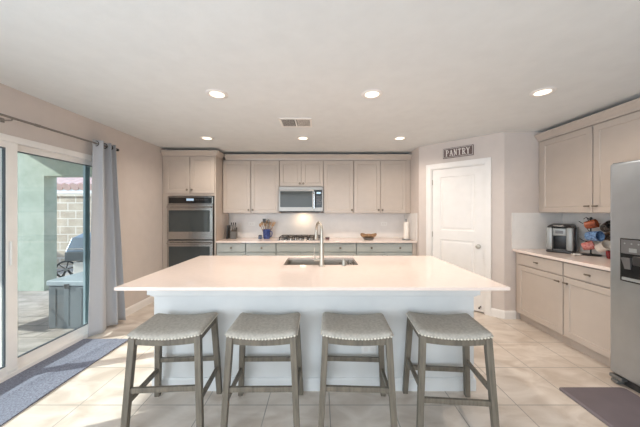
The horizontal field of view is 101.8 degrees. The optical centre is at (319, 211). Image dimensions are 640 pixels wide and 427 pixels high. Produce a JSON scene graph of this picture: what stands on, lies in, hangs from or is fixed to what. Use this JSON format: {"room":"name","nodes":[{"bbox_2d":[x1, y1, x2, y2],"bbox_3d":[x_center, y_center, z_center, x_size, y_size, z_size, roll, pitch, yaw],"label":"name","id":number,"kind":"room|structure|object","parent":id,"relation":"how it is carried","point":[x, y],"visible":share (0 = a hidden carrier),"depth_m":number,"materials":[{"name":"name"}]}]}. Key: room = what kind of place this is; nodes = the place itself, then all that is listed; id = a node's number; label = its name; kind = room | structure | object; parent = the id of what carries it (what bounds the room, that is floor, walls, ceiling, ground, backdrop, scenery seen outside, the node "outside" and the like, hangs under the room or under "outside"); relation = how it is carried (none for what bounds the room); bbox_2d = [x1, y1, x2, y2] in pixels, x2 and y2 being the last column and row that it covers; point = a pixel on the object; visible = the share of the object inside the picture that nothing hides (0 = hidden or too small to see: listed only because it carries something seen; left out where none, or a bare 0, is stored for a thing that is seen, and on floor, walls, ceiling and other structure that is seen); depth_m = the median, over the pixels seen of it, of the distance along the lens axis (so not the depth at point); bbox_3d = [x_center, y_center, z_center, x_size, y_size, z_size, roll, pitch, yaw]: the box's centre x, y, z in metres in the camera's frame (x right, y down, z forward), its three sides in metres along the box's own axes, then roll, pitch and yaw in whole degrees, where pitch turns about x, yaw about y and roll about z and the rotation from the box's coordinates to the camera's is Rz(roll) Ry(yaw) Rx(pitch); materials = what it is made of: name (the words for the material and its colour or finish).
{"room":"kitchen","nodes":[
{"label":"kitchen","id":0,"kind":"room"},
{"bbox_2d":[18,269,72,355],"bbox_3d":[-8.375,1.500,3.000,11.250,0.100,22.000,0,0,0],"label":"floor","id":1,"kind":"structure","parent":0,"point":[34,331],"depth_m":3.43,"materials":[{"name":"grey concrete"}]},
{"bbox_2d":[18,176,56,290],"bbox_3d":[-5.275,0.400,4.855,0.490,2.100,0.230,0,0,0],"label":"patio column","id":2,"kind":"structure","parent":1,"relation":"on","point":[37,195],"depth_m":4.74,"materials":[{"name":"green paint"}]},
{"bbox_2d":[18,153,91,176],"bbox_3d":[-4.138,-0.900,4.855,2.765,0.500,0.230,0,0,0],"label":"beam","id":3,"kind":"structure","parent":2,"relation":"on","point":[28,165],"depth_m":4.74,"materials":[{"name":"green paint"}]},
{"bbox_2d":[46,272,82,328],"bbox_3d":[-3.110,1.150,3.465,0.520,0.600,0.560,0,0,0],"label":"box","id":4,"kind":"object","parent":1,"relation":"on","point":[65,292],"visible":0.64,"depth_m":3.21,"materials":[{"name":"grey plastic"}]},
{"bbox_2d":[57,261,72,276],"bbox_3d":[-5.074,1.212,5.229,0.354,0.477,0.180,0,0,-25],"label":"hose reel","id":5,"kind":"object","parent":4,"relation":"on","point":[67,268],"visible":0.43,"depth_m":5.16,"materials":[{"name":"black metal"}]},
{"bbox_2d":[57,194,91,268],"bbox_3d":[-7.500,0.500,6.700,11.000,1.900,0.260,0,0,0],"label":"wall","id":6,"kind":"structure","parent":1,"relation":"on","point":[69,206],"depth_m":6.60,"materials":[{"name":"beige brick"}]},
{"bbox_2d":[57,177,91,193],"bbox_3d":[-9.000,-0.719,12.960,12.600,4.337,6.681,0,0,0],"label":"house","id":7,"kind":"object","parent":1,"relation":"on","point":[65,185],"visible":0.04,"depth_m":9.75,"materials":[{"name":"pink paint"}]},
{"bbox_2d":[65,232,90,273],"bbox_3d":[-3.672,0.906,4.401,0.850,1.086,0.512,0,0,-12],"label":"barbecue grill","id":8,"kind":"object","parent":1,"relation":"on","point":[74,252],"visible":0.13,"depth_m":4.17,"materials":[{"name":"metal"}]},
{"bbox_2d":[66,232,90,251],"bbox_3d":[-3.800,0.506,4.402,0.598,0.287,0.434,0,0,-12],"label":"hood","id":9,"kind":"object","parent":8,"relation":"attached to","point":[76,242],"depth_m":4.21,"materials":[{"name":"metal"}]},
{"bbox_2d":[0,83,165,308],"bbox_3d":[-2.670,0.180,0.495,0.160,2.440,8.790,0,0,0],"label":"wall","id":10,"kind":"structure","parent":0,"point":[139,162],"depth_m":3.48,"materials":[{"name":"paint"}]},
{"bbox_2d":[0,133,107,382],"bbox_3d":[-2.643,0.383,2.170,0.145,2.035,1.980,0,0,0],"label":"door","id":11,"kind":"structure","parent":10,"relation":"in","point":[11,364],"depth_m":2.20,"materials":[{"name":"white paint"}]},
{"bbox_2d":[0,113,118,150],"bbox_3d":[-2.535,-0.751,2.062,0.105,0.052,2.323,0,0,0],"label":"curtain rod","id":12,"kind":"object","parent":10,"relation":"attached to","point":[2,120],"visible":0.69,"depth_m":2.31,"materials":[{"name":"black metal"}]},
{"bbox_2d":[88,139,125,336],"bbox_3d":[-2.503,0.282,3.072,0.128,2.165,0.503,0,0,0],"label":"curtain","id":13,"kind":"object","parent":12,"relation":"hanging from","point":[106,305],"visible":0.99,"depth_m":2.96,"materials":[{"name":"grey fabric"}]},
{"bbox_2d":[125,296,153,316],"bbox_3d":[-2.583,1.346,3.710,0.014,0.108,1.100,0,0,0],"label":"baseboard","id":14,"kind":"structure","parent":10,"relation":"attached to","point":[149,300],"depth_m":3.70,"materials":[{"name":"white paint"}]},
{"bbox_2d":[224,156,322,212],"bbox_3d":[0.280,0.180,4.965,6.060,2.440,0.150,0,0,0],"label":"wall","id":15,"kind":"structure","parent":0,"point":[224,156],"depth_m":4.89,"materials":[{"name":"paint"}]},
{"bbox_2d":[223,160,250,212],"bbox_3d":[-1.460,-0.436,4.708,0.490,0.928,0.354,0,0,0],"label":"upper cabinet","id":16,"kind":"object","parent":15,"relation":"attached to","point":[236,173],"visible":1,"depth_m":4.57,"materials":[{"name":"beige paint"}]},
{"bbox_2d":[161,150,411,160],"bbox_3d":[-0.495,-0.948,4.550,4.175,0.092,0.674,0,0,0],"label":"crown molding","id":17,"kind":"structure","parent":16,"relation":"attached to","point":[279,157],"depth_m":4.52,"materials":[{"name":"beige paint"}]},
{"bbox_2d":[251,160,281,212],"bbox_3d":[-0.964,-0.436,4.708,0.496,0.928,0.354,0,0,0],"label":"upper cabinet","id":18,"kind":"object","parent":15,"relation":"attached to","point":[265,174],"visible":0.99,"depth_m":4.57,"materials":[{"name":"beige paint"}]},
{"bbox_2d":[280,160,322,186],"bbox_3d":[-0.328,-0.667,4.708,0.768,0.465,0.354,0,0,0],"label":"upper cabinet","id":19,"kind":"object","parent":15,"relation":"attached to","point":[293,173],"visible":0.99,"depth_m":4.57,"materials":[{"name":"beige paint"}]},
{"bbox_2d":[279,187,322,211],"bbox_3d":[-0.328,-0.208,4.656,0.760,0.440,0.448,0,0,0],"label":"microwave","id":20,"kind":"object","parent":19,"relation":"attached to","point":[291,199],"visible":1,"depth_m":4.48,"materials":[{"name":"metal"}]},
{"bbox_2d":[229,213,403,236],"bbox_3d":[-0.062,0.258,4.883,3.285,0.456,0.013,0,0,0],"label":"backsplash","id":21,"kind":"structure","parent":15,"relation":"attached to","point":[334,224],"depth_m":4.88,"materials":[{"name":"white tile"}]},
{"bbox_2d":[323,160,352,212],"bbox_3d":[0.325,-0.436,4.708,0.531,0.928,0.354,0,0,0],"label":"upper cabinet","id":22,"kind":"object","parent":15,"relation":"attached to","point":[337,174],"visible":1,"depth_m":4.57,"materials":[{"name":"beige paint"}]},
{"bbox_2d":[353,160,410,212],"bbox_3d":[1.091,-0.436,4.708,0.997,0.928,0.354,0,0,0],"label":"upper cabinet","id":23,"kind":"object","parent":15,"relation":"attached to","point":[379,186],"depth_m":4.57,"materials":[{"name":"beige paint"}]},
{"bbox_2d":[0,0,639,155],"bbox_3d":[0.280,-1.115,0.495,6.060,0.150,9.090,0,0,0],"label":"ceiling","id":24,"kind":"structure","parent":0,"point":[444,70],"depth_m":1.85,"materials":[{"name":"paint"}]},
{"bbox_2d":[200,136,213,139],"bbox_3d":[-1.600,-1.035,3.680,0.188,0.009,0.188,0,0,0],"label":"recessed light","id":25,"kind":"object","parent":24,"relation":"in","point":[201,137],"visible":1,"depth_m":3.67,"materials":[{"name":"white paint"}]},
{"bbox_2d":[205,89,227,98],"bbox_3d":[-0.911,-1.035,2.300,0.188,0.009,0.188,0,0,0],"label":"recessed light","id":26,"kind":"object","parent":24,"relation":"in","point":[214,93],"visible":1,"depth_m":2.28,"materials":[{"name":"white paint"}]},
{"bbox_2d":[278,118,311,126],"bbox_3d":[-0.280,-1.035,3.040,0.370,0.008,0.300,0,0,0],"label":"ceiling vent","id":27,"kind":"object","parent":24,"relation":"in","point":[285,122],"visible":1,"depth_m":3.02,"materials":[{"name":"white metal"}]},
{"bbox_2d":[297,136,309,139],"bbox_3d":[-0.240,-1.035,3.680,0.188,0.009,0.188,0,0,0],"label":"recessed light","id":28,"kind":"object","parent":24,"relation":"in","point":[299,137],"visible":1,"depth_m":3.67,"materials":[{"name":"white paint"}]},
{"bbox_2d":[361,89,382,98],"bbox_3d":[0.460,-1.035,2.300,0.188,0.009,0.188,0,0,0],"label":"recessed light","id":29,"kind":"object","parent":24,"relation":"in","point":[371,93],"visible":1,"depth_m":2.28,"materials":[{"name":"white paint"}]},
{"bbox_2d":[393,136,406,139],"bbox_3d":[1.130,-1.035,3.680,0.188,0.009,0.188,0,0,0],"label":"recessed light","id":30,"kind":"object","parent":24,"relation":"in","point":[398,137],"visible":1,"depth_m":3.67,"materials":[{"name":"white paint"}]},
{"bbox_2d":[529,87,556,96],"bbox_3d":[1.935,-1.035,2.260,0.188,0.009,0.188,0,0,0],"label":"recessed light","id":31,"kind":"object","parent":24,"relation":"in","point":[547,90],"visible":1,"depth_m":2.25,"materials":[{"name":"white paint"}]},
{"bbox_2d":[0,302,639,426],"bbox_3d":[0.280,1.460,0.495,6.060,0.120,9.090,0,0,0],"label":"floor","id":32,"kind":"structure","parent":0,"point":[531,365],"depth_m":1.95,"materials":[{"name":"tile"}]},
{"bbox_2d":[0,338,127,425],"bbox_3d":[-2.325,1.387,1.942,0.519,0.025,1.783,0,0,0],"label":"runner rug","id":33,"kind":"object","parent":32,"relation":"on","point":[24,389],"visible":1,"depth_m":2.21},
{"bbox_2d":[120,312,221,426],"bbox_3d":[-0.994,1.079,1.808,0.496,0.641,0.408,0,0,-3],"label":"bar stool","id":34,"kind":"object","parent":32,"relation":"on","point":[162,329],"visible":1,"depth_m":1.66,"materials":[{"name":"grey fabric"}]},
{"bbox_2d":[163,157,228,268],"bbox_3d":[-2.147,0.249,4.551,0.873,2.302,0.659,0,0,0],"label":"tall cabinet","id":35,"kind":"object","parent":32,"relation":"on","point":[182,176],"visible":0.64,"depth_m":4.26,"materials":[{"name":"beige paint"}]},
{"bbox_2d":[166,196,213,267],"bbox_3d":[-2.119,0.400,4.500,0.742,1.300,0.639,0,0,0],"label":"double oven","id":36,"kind":"object","parent":35,"relation":"in","point":[190,219],"visible":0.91,"depth_m":4.23,"materials":[{"name":"metal"}]},
{"bbox_2d":[217,243,245,255],"bbox_3d":[-1.466,0.958,4.569,0.480,0.884,0.637,0,0,0],"label":"base cabinet","id":37,"kind":"object","parent":32,"relation":"on","point":[223,249],"visible":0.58,"depth_m":4.28,"materials":[{"name":"grey paint"}]},
{"bbox_2d":[216,237,416,242],"bbox_3d":[-0.058,0.501,4.572,3.299,0.030,0.633,0,0,0],"label":"countertop","id":38,"kind":"structure","parent":37,"relation":"on","point":[239,239],"depth_m":4.36,"materials":[{"name":"white stone"}]},
{"bbox_2d":[226,225,230,238],"bbox_3d":[-1.645,0.365,4.670,0.024,0.240,0.179,0,0,0],"label":"cutting board","id":39,"kind":"object","parent":38,"relation":"on","point":[228,226],"visible":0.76,"depth_m":4.64,"materials":[{"name":"plastic"}]},
{"bbox_2d":[230,222,237,238],"bbox_3d":[-1.543,0.341,4.648,0.110,0.290,0.184,0,0,-10],"label":"knife block","id":40,"kind":"object","parent":38,"relation":"on","point":[233,234],"visible":1,"depth_m":4.61,"materials":[{"name":"beige wood"}]},
{"bbox_2d":[263,229,272,238],"bbox_3d":[-0.942,0.402,4.665,0.168,0.168,0.139,0,0,-19],"label":"utensil crock","id":41,"kind":"object","parent":38,"relation":"on","point":[266,232],"visible":1,"depth_m":4.61,"materials":[{"name":"ceramic"}]},
{"bbox_2d":[278,235,319,240],"bbox_3d":[-0.330,0.460,4.590,0.756,0.052,0.510,0,0,0],"label":"gas cooktop","id":42,"kind":"object","parent":38,"relation":"in","point":[282,237],"visible":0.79,"depth_m":4.42,"materials":[{"name":"metal"}]},
{"bbox_2d":[360,233,376,239],"bbox_3d":[0.840,0.431,4.500,0.284,0.108,0.204,0,0,0],"label":"wooden bowl","id":43,"kind":"object","parent":38,"relation":"on","point":[365,236],"visible":1,"depth_m":4.43,"materials":[{"name":"brown wood"}]},
{"bbox_3d":[1.490,0.308,4.500,0.150,0.354,0.150,0,0,0],"label":"paper towel holder","id":44,"kind":"object","parent":38,"relation":"on","visible":0},
{"bbox_2d":[404,222,408,238],"bbox_3d":[1.490,0.327,4.500,0.081,0.287,0.081,0,0,0],"label":"paper towel roll","id":45,"kind":"object","parent":44,"relation":"on","point":[406,224],"visible":1,"depth_m":4.47,"materials":[{"name":"white paper"}]},
{"bbox_2d":[246,243,275,255],"bbox_3d":[-0.974,0.958,4.569,0.498,0.884,0.637,0,0,0],"label":"base cabinet","id":46,"kind":"object","parent":32,"relation":"on","point":[252,249],"visible":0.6,"depth_m":4.28,"materials":[{"name":"grey paint"}]},
{"bbox_2d":[220,312,302,426],"bbox_3d":[-0.374,1.079,1.808,0.496,0.641,0.408,0,0,-1],"label":"bar stool","id":47,"kind":"object","parent":32,"relation":"on","point":[249,329],"visible":1,"depth_m":1.65,"materials":[{"name":"grey fabric"}]},
{"bbox_2d":[276,243,319,255],"bbox_3d":[-0.333,0.958,4.569,0.779,0.884,0.637,0,0,0],"label":"base cabinet","id":48,"kind":"object","parent":32,"relation":"on","point":[282,249],"visible":0.34,"depth_m":4.28,"materials":[{"name":"grey paint"}]},
{"bbox_2d":[147,291,479,390],"bbox_3d":[-0.048,0.954,2.390,2.529,0.892,0.880,0,0,0],"label":"kitchen island","id":49,"kind":"object","parent":32,"relation":"on","point":[394,305],"visible":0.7,"depth_m":2.04,"materials":[{"name":"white paint"}]},
{"bbox_2d":[114,256,509,290],"bbox_3d":[-0.050,0.497,2.264,2.540,0.022,1.196,0,0,0],"label":"island countertop","id":50,"kind":"structure","parent":49,"relation":"on","point":[200,273],"depth_m":1.94,"materials":[{"name":"white stone"}]},
{"bbox_2d":[314,221,324,266],"bbox_3d":[-0.004,0.287,2.391,0.101,0.396,0.211,0,0,0],"label":"kitchen faucet","id":51,"kind":"object","parent":50,"relation":"on","point":[320,259],"visible":1,"depth_m":2.30,"materials":[{"name":"silver metal"}]},
{"bbox_2d":[285,260,356,264],"bbox_3d":[0.007,0.624,2.555,0.735,0.230,0.420,0,0,0],"label":"sink","id":52,"kind":"object","parent":50,"relation":"in","point":[289,262],"visible":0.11,"depth_m":2.74,"materials":[{"name":"metal"}]},
{"bbox_2d":[362,346,375,353],"bbox_3d":[0.383,1.079,2.035,0.116,0.072,0.006,0,0,0],"label":"outlet","id":53,"kind":"object","parent":49,"relation":"attached to","point":[365,349],"depth_m":2.03,"materials":[{"name":"white plastic"}]},
{"bbox_2d":[324,243,355,255],"bbox_3d":[0.329,0.958,4.569,0.538,0.884,0.637,0,0,0],"label":"base cabinet","id":54,"kind":"object","parent":32,"relation":"on","point":[330,249],"visible":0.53,"depth_m":4.28,"materials":[{"name":"grey paint"}]},
{"bbox_2d":[318,312,397,426],"bbox_3d":[0.242,1.079,1.808,0.496,0.641,0.408,0,0,3],"label":"bar stool","id":55,"kind":"object","parent":32,"relation":"on","point":[340,329],"visible":1,"depth_m":1.65,"materials":[{"name":"grey fabric"}]},
{"bbox_2d":[356,243,415,255],"bbox_3d":[1.095,0.958,4.569,0.989,0.884,0.637,0,0,0],"label":"base cabinet","id":56,"kind":"object","parent":32,"relation":"on","point":[362,249],"depth_m":4.28,"materials":[{"name":"grey paint"}]},
{"bbox_2d":[402,312,499,426],"bbox_3d":[0.873,1.079,1.808,0.496,0.641,0.408,0,0,5],"label":"bar stool","id":57,"kind":"object","parent":32,"relation":"on","point":[463,330],"visible":1,"depth_m":1.66,"materials":[{"name":"grey fabric"}]},
{"bbox_2d":[516,252,569,345],"bbox_3d":[2.826,0.958,3.047,0.657,0.884,0.676,0,0,0],"label":"base cabinet","id":58,"kind":"object","parent":32,"relation":"on","point":[539,285],"visible":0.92,"depth_m":2.98,"materials":[{"name":"beige paint"}]},
{"bbox_2d":[562,262,609,366],"bbox_3d":[2.826,0.958,2.445,0.657,0.884,0.522,0,0,0],"label":"base cabinet","id":59,"kind":"object","parent":32,"relation":"on","point":[586,289],"visible":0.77,"depth_m":2.47,"materials":[{"name":"beige paint"}]},
{"bbox_2d":[512,249,609,270],"bbox_3d":[2.829,0.501,2.784,0.657,0.030,1.205,0,0,0],"label":"countertop","id":60,"kind":"structure","parent":59,"relation":"on","point":[599,262],"depth_m":2.75,"materials":[{"name":"white stone"}]},
{"bbox_2d":[546,223,578,253],"bbox_3d":[2.906,0.317,3.119,0.292,0.338,0.256,0,0,-38],"label":"coffee maker","id":61,"kind":"object","parent":60,"relation":"on","point":[560,238],"visible":1,"depth_m":3.07,"materials":[{"name":"plastic"}]},
{"bbox_2d":[578,217,601,255],"bbox_3d":[3.015,0.273,2.899,0.180,0.425,0.170,0,0,-14],"label":"stand","id":62,"kind":"object","parent":60,"relation":"on","point":[590,218],"visible":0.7,"depth_m":2.90,"materials":[{"name":"black metal"}]},
{"bbox_2d":[581,241,594,249],"bbox_3d":[2.976,0.375,2.879,0.126,0.112,0.119,0,0,-33],"label":"mug","id":63,"kind":"object","parent":62,"relation":"hanging from","point":[589,245],"visible":0.96,"depth_m":2.85,"materials":[{"name":"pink ceramic"}]},
{"bbox_2d":[584,219,599,228],"bbox_3d":[2.983,0.136,2.847,0.126,0.110,0.117,0,0,-19],"label":"mug","id":64,"kind":"object","parent":62,"relation":"on","point":[594,223],"visible":1,"depth_m":2.82,"materials":[{"name":"orange ceramic"}]},
{"bbox_2d":[584,231,604,240],"bbox_3d":[2.912,0.257,2.744,0.150,0.112,0.122,0,0,-3],"label":"mug","id":65,"kind":"object","parent":62,"relation":"hanging from","point":[592,235],"visible":1,"depth_m":2.72,"materials":[{"name":"blue ceramic"}]},
{"bbox_2d":[594,240,609,251],"bbox_3d":[2.996,0.365,2.723,0.143,0.136,0.140,0,0,17],"label":"mug","id":66,"kind":"object","parent":62,"relation":"hanging from","point":[604,245],"visible":0.77,"depth_m":2.73,"materials":[{"name":"white ceramic"}]},
{"bbox_2d":[600,220,609,231],"bbox_3d":[3.070,0.158,2.740,0.143,0.132,0.138,0,0,27],"label":"mug","id":67,"kind":"object","parent":62,"relation":"hanging from","point":[605,227],"visible":0.55,"depth_m":2.76,"materials":[{"name":"ceramic"}]},
{"bbox_2d":[604,232,609,240],"bbox_3d":[3.050,0.269,2.748,0.127,0.107,0.114,0,0,17],"label":"mug","id":68,"kind":"object","parent":62,"relation":"hanging from","point":[607,234],"visible":0.2,"depth_m":2.76,"materials":[{"name":"brown ceramic"}]},
{"bbox_2d":[606,251,609,258],"bbox_3d":[2.978,0.446,2.657,0.076,0.079,0.097,0,0,39],"label":"mug","id":69,"kind":"object","parent":60,"relation":"on","point":[607,252],"visible":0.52,"depth_m":2.65,"materials":[{"name":"ceramic"}]},
{"bbox_2d":[559,387,639,426],"bbox_3d":[2.143,1.392,1.581,0.525,0.016,0.962,0,0,0],"label":"kitchen mat","id":70,"kind":"object","parent":32,"relation":"on","point":[614,406],"visible":1,"depth_m":1.87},
{"bbox_2d":[609,160,639,392],"bbox_3d":[2.728,0.500,1.711,0.784,1.800,0.908,0,0,0],"label":"refrigerator","id":71,"kind":"object","parent":32,"relation":"on","point":[624,176],"visible":1,"depth_m":2.05,"materials":[{"name":"metal"}]},
{"bbox_2d":[409,147,418,255],"bbox_3d":[1.647,0.180,4.540,0.105,2.440,0.700,0,0,0],"label":"wall","id":72,"kind":"structure","parent":0,"point":[415,154],"depth_m":4.34,"materials":[{"name":"paint"}]},
{"bbox_2d":[404,213,416,240],"bbox_3d":[1.588,0.258,4.574,0.014,0.456,0.628,0,0,0],"label":"backsplash","id":73,"kind":"structure","parent":72,"relation":"attached to","point":[411,218],"depth_m":4.44,"materials":[{"name":"white tile"}]},
{"bbox_2d":[419,132,503,309],"bbox_3d":[2.035,0.180,3.826,1.138,2.440,0.100,0,0,45],"label":"wall","id":74,"kind":"structure","parent":0,"point":[491,145],"depth_m":3.49,"materials":[{"name":"paint"}]},
{"bbox_2d":[426,157,490,315],"bbox_3d":[2.002,0.337,3.809,0.869,2.127,0.170,0,0,45],"label":"door","id":75,"kind":"structure","parent":74,"relation":"in","point":[458,193],"depth_m":3.75,"materials":[{"name":"white paint"}]},
{"bbox_2d":[443,144,473,158],"bbox_3d":[2.000,-0.865,3.773,0.405,0.146,0.022,0,0,45],"label":"sign","id":76,"kind":"object","parent":74,"relation":"attached to","point":[467,150],"visible":1,"depth_m":3.76,"materials":[{"name":"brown wood"}]},
{"bbox_2d":[491,308,515,318],"bbox_3d":[2.408,1.346,3.410,0.279,0.108,0.070,0,0,23],"label":"baseboard","id":77,"kind":"structure","parent":74,"relation":"attached to","point":[498,313],"depth_m":3.39,"materials":[{"name":"white paint"}]},
{"bbox_2d":[504,132,541,318],"bbox_3d":[2.783,0.180,3.445,0.755,2.440,0.110,0,0,0],"label":"wall","id":78,"kind":"structure","parent":0,"point":[521,149],"depth_m":3.39,"materials":[{"name":"paint"}]},
{"bbox_2d":[512,213,561,248],"bbox_3d":[2.829,0.251,3.383,0.658,0.470,0.012,0,0,0],"label":"backsplash","id":79,"kind":"structure","parent":78,"relation":"attached to","point":[528,229],"depth_m":3.38,"materials":[{"name":"white tile"}]},
{"bbox_3d":[3.235,0.180,0.495,0.150,2.440,8.790,0,0,0],"label":"wall","id":80,"kind":"structure","parent":0,"visible":0},
{"bbox_2d":[539,125,594,212],"bbox_3d":[2.977,-0.443,3.043,0.357,0.914,0.684,0,0,0],"label":"upper cabinet","id":81,"kind":"object","parent":80,"relation":"attached to","point":[566,160],"visible":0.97,"depth_m":2.98,"materials":[{"name":"beige paint"}]},
{"bbox_2d":[535,98,639,141],"bbox_3d":[2.971,-0.948,2.784,0.357,0.092,1.202,0,0,0],"label":"crown molding","id":82,"kind":"structure","parent":81,"relation":"attached to","point":[632,106],"depth_m":2.68,"materials":[{"name":"beige paint"}]},
{"bbox_2d":[562,213,609,255],"bbox_3d":[3.152,0.251,2.779,0.013,0.470,1.194,0,0,0],"label":"backsplash","id":83,"kind":"structure","parent":80,"relation":"attached to","point":[567,218],"depth_m":3.10,"materials":[{"name":"white tile"}]},
{"bbox_2d":[591,111,639,212],"bbox_3d":[2.977,-0.443,2.441,0.357,0.914,0.515,0,0,0],"label":"upper cabinet","id":84,"kind":"object","parent":80,"relation":"attached to","point":[616,140],"visible":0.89,"depth_m":2.55,"materials":[{"name":"beige paint"}]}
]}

